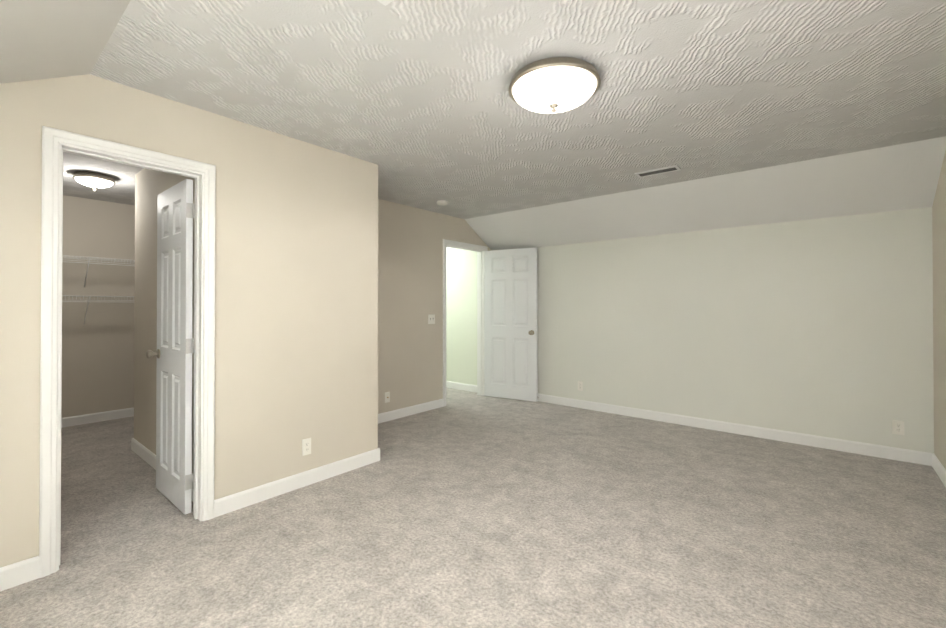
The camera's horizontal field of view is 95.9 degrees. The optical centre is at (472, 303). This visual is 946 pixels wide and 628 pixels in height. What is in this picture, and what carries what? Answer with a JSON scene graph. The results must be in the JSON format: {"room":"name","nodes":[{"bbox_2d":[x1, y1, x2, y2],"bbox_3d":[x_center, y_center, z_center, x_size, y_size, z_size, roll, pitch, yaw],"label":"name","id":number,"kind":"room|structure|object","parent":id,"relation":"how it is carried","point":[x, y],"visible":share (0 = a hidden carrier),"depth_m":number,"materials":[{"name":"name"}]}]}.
{"room":"empty bedroom","nodes":[
{"label":"empty bedroom","id":0,"kind":"room"},
{"bbox_2d":[61,195,134,417],"bbox_3d":[-4.262,0.069,4.590,0.120,2.460,2.785,0,-1,40],"label":"wall","id":1,"kind":"structure","parent":0,"point":[97,361],"depth_m":4.67,"materials":[{"name":"paint"}]},
{"bbox_2d":[61,407,133,427],"bbox_3d":[-4.201,1.249,4.551,0.014,0.100,2.515,0,-1,40],"label":"baseboard","id":2,"kind":"structure","parent":1,"relation":"attached to","point":[128,412],"depth_m":4.65,"materials":[{"name":"white wood"}]},
{"bbox_2d":[62,295,134,323],"bbox_3d":[-4.095,0.075,4.452,0.313,0.311,2.509,0,-1,40],"label":"wire shelf","id":3,"kind":"object","parent":1,"relation":"attached to","point":[83,300],"visible":0.35,"depth_m":4.48,"materials":[{"name":"white metal"}]},
{"bbox_2d":[62,255,134,286],"bbox_3d":[-4.095,-0.325,4.455,0.313,0.311,2.509,0,-1,40],"label":"wire shelf","id":4,"kind":"object","parent":1,"relation":"attached to","point":[92,258],"visible":0.4,"depth_m":4.51,"materials":[{"name":"white metal"}]},
{"bbox_2d":[134,168,194,472],"bbox_3d":[-2.290,0.059,3.251,1.755,2.460,0.100,0,-1,40],"label":"wall","id":5,"kind":"structure","parent":0,"point":[150,185],"depth_m":3.52,"materials":[{"name":"paint"}]},
{"bbox_2d":[131,438,192,500],"bbox_3d":[-2.327,1.239,3.209,1.769,0.100,0.029,0,-1,40],"label":"baseboard","id":6,"kind":"structure","parent":5,"relation":"attached to","point":[144,453],"depth_m":3.50,"materials":[{"name":"white wood"}]},
{"bbox_2d":[0,74,377,567],"bbox_3d":[-1.718,0.054,2.472,0.120,2.460,2.785,0,-1,40],"label":"wall","id":7,"kind":"structure","parent":0,"point":[296,292],"depth_m":2.72,"materials":[{"name":"beige paint"}]},
{"bbox_2d":[0,556,38,590],"bbox_3d":[-2.243,1.229,1.729,0.014,0.100,0.682,0,-1,40],"label":"baseboard","id":8,"kind":"structure","parent":7,"relation":"attached to","point":[18,573],"depth_m":1.94,"materials":[{"name":"white wood"}]},
{"bbox_2d":[39,126,215,577],"bbox_3d":[-1.841,0.227,2.323,0.158,2.113,0.736,0,-1,40],"label":"trim","id":9,"kind":"structure","parent":7,"relation":"attached to","point":[56,143],"depth_m":2.10,"materials":[{"name":"white wood"}]},
{"bbox_2d":[146,179,194,514],"bbox_3d":[-1.932,0.262,2.759,0.645,2.025,0.179,0,-1,40],"label":"closet door","id":10,"kind":"structure","parent":7,"relation":"in","point":[175,342],"depth_m":2.70,"materials":[{"name":"white wood"}]},
{"bbox_2d":[214,448,379,517],"bbox_3d":[-1.160,1.238,3.029,0.014,0.100,1.231,0,-1,40],"label":"baseboard","id":11,"kind":"structure","parent":7,"relation":"attached to","point":[245,498],"depth_m":2.91,"materials":[{"name":"white wood"}]},
{"bbox_2d":[302,438,310,455],"bbox_3d":[-1.175,1.018,3.018,0.008,0.115,0.070,0,-1,40],"label":"outlet","id":12,"kind":"object","parent":7,"relation":"attached to","point":[306,446],"visible":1,"depth_m":3.01,"materials":[{"name":"white plastic"}]},
{"bbox_2d":[0,0,863,204],"bbox_3d":[-1.606,-0.957,2.386,7.032,0.739,2.785,0,-1,40],"label":"ceiling","id":13,"kind":"structure","parent":0,"point":[375,82],"depth_m":1.93,"materials":[{"name":"white paint"}]},
{"bbox_2d":[73,171,114,190],"bbox_3d":[-3.376,-1.069,3.803,0.286,0.136,0.286,0,-1,40],"label":"lamp","id":14,"kind":"object","parent":13,"relation":"attached to","point":[93,180],"visible":1,"depth_m":3.73,"materials":[{"name":"white glass"}]},
{"bbox_2d":[377,0,392,5],"bbox_3d":[-0.301,-1.149,1.245,0.560,0.010,0.560,0,-1,40],"label":"ceiling vent","id":15,"kind":"object","parent":13,"relation":"in","point":[385,2],"visible":1,"depth_m":1.61,"materials":[{"name":"white paint"}]},
{"bbox_2d":[509,57,600,113],"bbox_3d":[0.416,-1.065,2.197,0.465,0.166,0.465,0,-1,40],"label":"lamp","id":16,"kind":"object","parent":13,"relation":"attached to","point":[550,85],"visible":1,"depth_m":2.08,"materials":[{"name":"white glass"}]},
{"bbox_2d":[378,199,490,413],"bbox_3d":[-0.641,0.073,5.173,0.120,2.460,2.984,0,-1,40],"label":"wall","id":17,"kind":"structure","parent":0,"point":[410,300],"depth_m":4.98,"materials":[{"name":"beige paint"}]},
{"bbox_2d":[385,392,389,402],"bbox_3d":[-0.939,1.040,4.700,0.018,0.115,0.070,0,-1,40],"label":"outlet","id":18,"kind":"object","parent":17,"relation":"attached to","point":[387,396],"visible":1,"depth_m":4.70,"materials":[{"name":"white plastic"}]},
{"bbox_2d":[378,399,442,423],"bbox_3d":[-0.922,1.250,4.721,0.014,0.100,1.703,0,-1,40],"label":"baseboard","id":19,"kind":"structure","parent":17,"relation":"attached to","point":[403,412],"depth_m":4.94,"materials":[{"name":"white wood"}]},
{"bbox_2d":[428,314,434,323],"bbox_3d":[-0.502,0.197,5.230,0.018,0.115,0.116,0,-1,40],"label":"light switch","id":20,"kind":"object","parent":17,"relation":"attached to","point":[431,318],"visible":1,"depth_m":5.23,"materials":[{"name":"white plastic"}]},
{"bbox_2d":[443,239,487,406],"bbox_3d":[-0.139,0.251,5.773,0.158,2.113,0.905,0,-1,40],"label":"trim","id":21,"kind":"structure","parent":17,"relation":"attached to","point":[479,249],"depth_m":6.04,"materials":[{"name":"white wood"}]},
{"bbox_2d":[484,247,537,401],"bbox_3d":[0.520,0.283,5.824,0.781,2.025,0.231,0,-1,40],"label":"entry door","id":22,"kind":"structure","parent":17,"relation":"in","point":[510,332],"depth_m":5.77,"materials":[{"name":"white wood"}]},
{"bbox_2d":[446,247,476,384],"bbox_3d":[-1.081,0.083,7.300,3.280,2.470,0.120,0,-1,40],"label":"wall","id":23,"kind":"structure","parent":0,"point":[461,315],"depth_m":6.46,"materials":[{"name":"paint"}]},
{"bbox_2d":[446,381,476,391],"bbox_3d":[-1.124,1.267,7.240,3.280,0.100,0.014,0,-1,40],"label":"baseboard","id":24,"kind":"structure","parent":23,"relation":"attached to","point":[462,386],"depth_m":6.43,"materials":[{"name":"white wood"}]},
{"bbox_2d":[0,387,945,627],"bbox_3d":[-1.024,1.343,3.749,7.902,0.100,5.649,0,-1,40],"label":"floor","id":25,"kind":"structure","parent":0,"point":[464,509],"depth_m":2.33,"materials":[{"name":"carpet"}]},
{"bbox_2d":[378,0,945,250],"bbox_3d":[1.127,-1.003,3.785,4.622,0.628,2.864,0,-1,40],"label":"ceiling","id":26,"kind":"structure","parent":0,"point":[839,112],"depth_m":3.11,"materials":[{"name":"white paint"}]},
{"bbox_2d":[437,200,447,204],"bbox_3d":[-0.342,-1.113,4.756,0.128,0.035,0.128,0,-1,40],"label":"smoke detector","id":27,"kind":"object","parent":26,"relation":"attached to","point":[441,202],"visible":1,"depth_m":4.71,"materials":[{"name":"white plastic"}]},
{"bbox_2d":[635,165,680,177],"bbox_3d":[1.590,-1.132,3.675,0.345,0.011,0.135,0,-1,40],"label":"ceiling vent","id":28,"kind":"object","parent":26,"relation":"in","point":[673,168],"visible":1,"depth_m":3.66,"materials":[{"name":"white metal"}]},
{"bbox_2d":[537,207,933,453],"bbox_3d":[2.006,0.248,4.831,4.622,2.104,0.120,0,-1,40],"label":"wall","id":29,"kind":"structure","parent":0,"point":[822,327],"depth_m":4.12,"materials":[{"name":"paint"}]},
{"bbox_2d":[578,381,582,390],"bbox_3d":[1.332,1.032,5.303,0.070,0.115,0.008,0,-1,40],"label":"outlet","id":30,"kind":"object","parent":29,"relation":"attached to","point":[580,385],"visible":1,"depth_m":5.30,"materials":[{"name":"white plastic"}]},
{"bbox_2d":[538,393,927,464],"bbox_3d":[1.942,1.250,4.773,4.350,0.100,0.039,0,-1,40],"label":"baseboard","id":31,"kind":"structure","parent":29,"relation":"attached to","point":[912,456],"depth_m":4.11,"materials":[{"name":"white wood"}]},
{"bbox_2d":[892,420,903,434],"bbox_3d":[3.494,1.023,3.503,0.070,0.115,0.008,0,-1,40],"label":"outlet","id":32,"kind":"object","parent":29,"relation":"attached to","point":[897,427],"visible":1,"depth_m":3.50,"materials":[{"name":"white plastic"}]},
{"bbox_2d":[932,150,945,468],"bbox_3d":[1.966,0.046,1.268,0.120,2.460,5.649,0,-1,40],"label":"wall","id":33,"kind":"structure","parent":0,"point":[939,278],"depth_m":3.17,"materials":[{"name":"beige paint"}]},
{"bbox_2d":[928,453,945,486],"bbox_3d":[1.915,1.226,1.302,0.014,0.100,5.409,0,-1,40],"label":"baseboard","id":34,"kind":"structure","parent":33,"relation":"attached to","point":[933,461],"depth_m":3.20,"materials":[{"name":"white wood"}]}
]}

